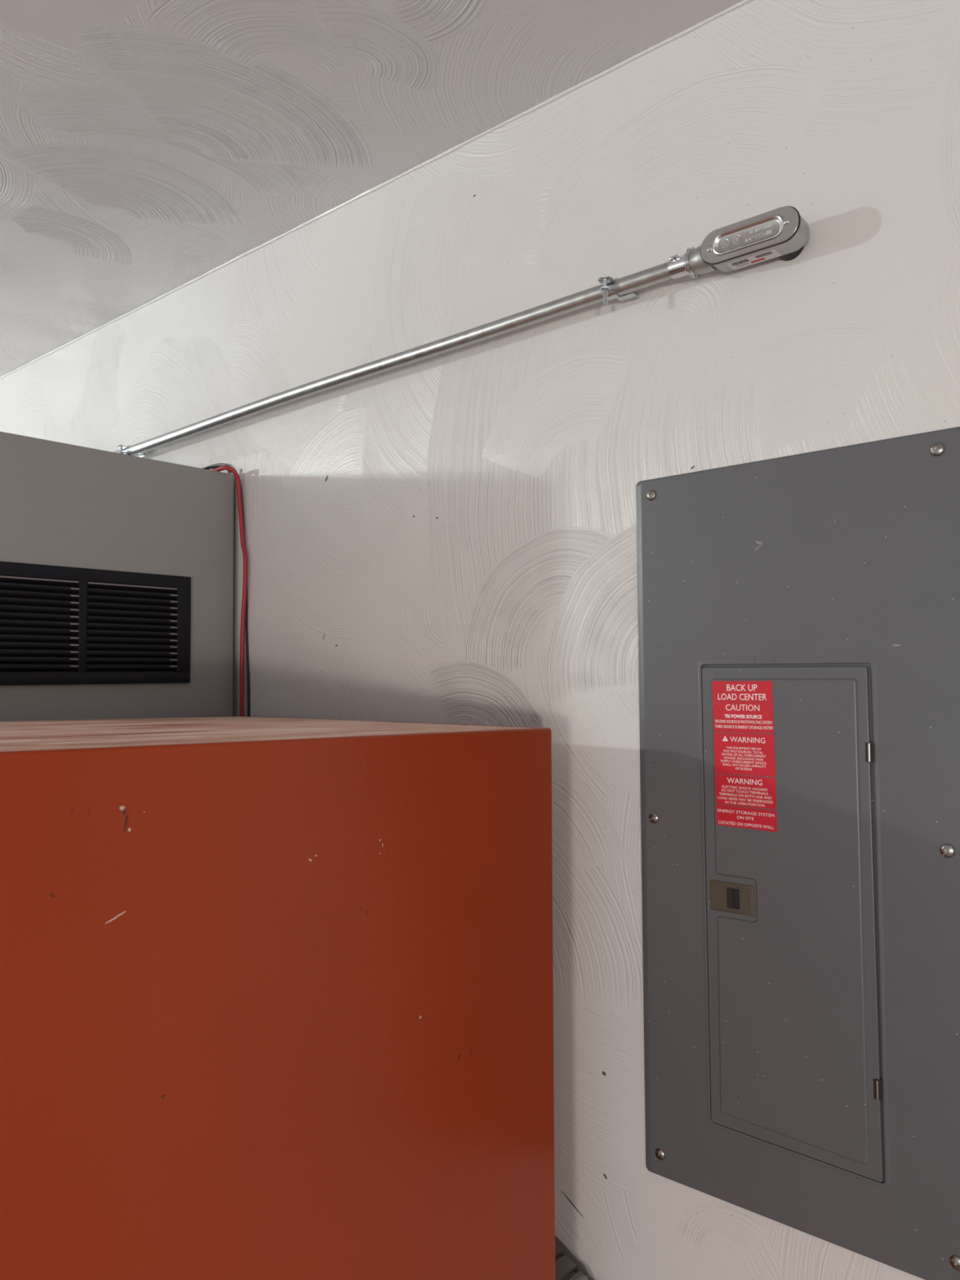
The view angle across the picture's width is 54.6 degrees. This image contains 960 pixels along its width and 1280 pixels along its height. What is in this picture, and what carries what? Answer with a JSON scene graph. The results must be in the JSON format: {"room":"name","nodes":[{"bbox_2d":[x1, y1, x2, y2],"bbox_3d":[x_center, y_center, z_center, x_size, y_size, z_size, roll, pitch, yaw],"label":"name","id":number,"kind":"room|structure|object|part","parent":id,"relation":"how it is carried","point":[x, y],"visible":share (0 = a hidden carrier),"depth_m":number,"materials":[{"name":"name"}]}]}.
{"room":"electrical room","nodes":[
{"label":"electrical room","id":0,"kind":"room"},
{"bbox_2d":[0,0,742,377],"bbox_3d":[-1.628,-0.835,-0.469,8.840,0.100,5.240,-2,-3,41],"label":"ceiling","id":1,"kind":"structure","parent":0,"point":[147,147],"depth_m":1.28,"materials":[{"name":"paint"}]},
{"bbox_2d":[0,0,959,1279],"bbox_3d":[0.017,0.485,1.375,8.840,2.426,0.120,-2,-3,41],"label":"wall","id":2,"kind":"structure","parent":0,"point":[450,537],"depth_m":1.21,"materials":[{"name":"paint"}]},
{"bbox_2d":[207,462,231,474],"bbox_3d":[-0.567,0.690,1.777,0.279,2.042,0.012,-2,-3,38],"label":"cable","id":3,"kind":"object","parent":2,"relation":"attached to","point":[218,464],"visible":0.15,"depth_m":1.75,"materials":[{"name":"white plastic"}]},
{"bbox_2d":[202,466,249,716],"bbox_3d":[-0.555,0.695,1.720,0.311,2.028,0.044,-1,-2,28],"label":"cable","id":4,"kind":"object","parent":2,"relation":"attached to","point":[209,467],"visible":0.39,"depth_m":1.69,"materials":[{"name":"black rubber"}]},
{"bbox_2d":[0,0,753,379],"bbox_3d":[-0.029,-0.728,1.370,8.500,0.008,0.007,-2,-3,41],"label":"trim","id":5,"kind":"structure","parent":2,"relation":"attached to","point":[688,30],"depth_m":1.40,"materials":[{"name":"paint"}]},
{"bbox_2d":[113,262,671,455],"bbox_3d":[-0.854,-0.382,2.035,2.865,0.053,0.021,-2,-3,41],"label":"conduit","id":6,"kind":"object","parent":2,"relation":"attached to","point":[659,273],"visible":0.74,"depth_m":1.35,"materials":[{"name":"metal"}]},
{"bbox_2d":[117,444,145,457],"bbox_3d":[-0.721,-0.382,1.918,0.032,0.038,0.049,-3,-3,41],"label":"clamp","id":7,"kind":"object","parent":6,"relation":"attached to","point":[122,447],"visible":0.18,"depth_m":1.91,"materials":[{"name":"metal"}]},
{"bbox_2d":[598,275,638,306],"bbox_3d":[0.169,-0.427,1.146,0.032,0.038,0.049,-3,-3,41],"label":"clamp","id":8,"kind":"object","parent":6,"relation":"attached to","point":[608,292],"visible":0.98,"depth_m":1.14,"materials":[{"name":"metal"}]},
{"bbox_2d":[667,247,700,279],"bbox_3d":[0.238,-0.438,1.087,0.028,0.034,0.034,-2,-3,41],"label":"connector","id":9,"kind":"object","parent":6,"relation":"attached to","point":[678,267],"visible":0.78,"depth_m":1.08,"materials":[{"name":"metal"}]},
{"bbox_2d":[555,1243,588,1279],"bbox_3d":[0.070,1.216,1.177,0.369,0.940,0.073,-2,-3,43],"label":"flexible hose","id":10,"kind":"object","parent":2,"relation":"attached to","point":[566,1268],"visible":0.11,"depth_m":1.16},
{"bbox_2d":[688,205,809,275],"bbox_3d":[0.302,-0.441,1.039,0.132,0.039,0.053,-2,-3,41],"label":"conduit elbow","id":11,"kind":"object","parent":2,"relation":"attached to","point":[782,233],"visible":1,"depth_m":1.02,"materials":[{"name":"metal"}]},
{"bbox_2d":[731,251,772,266],"bbox_3d":[0.302,-0.422,1.031,0.046,0.001,0.012,-2,-3,41],"label":"print","id":12,"kind":"object","parent":11,"relation":"on","point":[739,259],"depth_m":1.03},
{"bbox_2d":[635,426,959,1279],"bbox_3d":[0.338,0.215,1.017,0.383,0.844,0.012,-2,-3,41],"label":"box","id":13,"kind":"object","parent":2,"relation":"attached to","point":[799,614],"visible":1,"depth_m":1.00,"materials":[{"name":"grey metal"}]},
{"bbox_3d":[0.334,0.291,1.016,0.191,0.525,0.008,-2,-3,41],"label":"door","id":14,"kind":"part","parent":13,"relation":"part of","materials":[{"name":"grey metal"}]},
{"bbox_3d":[-1.654,1.689,-0.602,8.840,0.100,5.240,-2,-3,41],"label":"floor","id":15,"kind":"structure","parent":0,"visible":0},
{"bbox_2d":[0,431,234,721],"bbox_3d":[-0.876,0.704,1.637,0.628,2.014,0.620,-2,-3,41],"label":"tall cabinet","id":16,"kind":"object","parent":15,"relation":"on","point":[117,569],"visible":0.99,"depth_m":1.52,"materials":[{"name":"grey metal"}]},
{"bbox_2d":[0,561,191,685],"bbox_3d":[-0.631,-0.022,1.476,0.008,0.184,0.385,-2,-3,41],"label":"vent grille","id":17,"kind":"object","parent":16,"relation":"attached to","point":[62,623],"depth_m":1.49,"materials":[{"name":"black metal"}]},
{"bbox_2d":[212,465,247,716],"bbox_3d":[-0.535,0.698,1.731,0.288,2.021,0.038,-2,-3,41],"label":"cable","id":18,"kind":"object","parent":16,"relation":"attached to","point":[232,469],"visible":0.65,"depth_m":1.68,"materials":[{"name":"red rubber"}]},
{"bbox_2d":[0,716,555,1279],"bbox_3d":[-0.520,0.896,0.991,1.000,1.602,0.715,3,-4,-43],"label":"tall cabinet","id":19,"kind":"object","parent":15,"relation":"on","point":[276,994],"visible":1,"depth_m":0.85,"materials":[{"name":"orange metal"}]},
{"bbox_3d":[-0.522,0.100,1.033,0.994,0.008,0.709,3,-4,-43],"label":"panel","id":20,"kind":"part","parent":19,"relation":"part of","materials":[{"name":"brown wood"}]}
]}

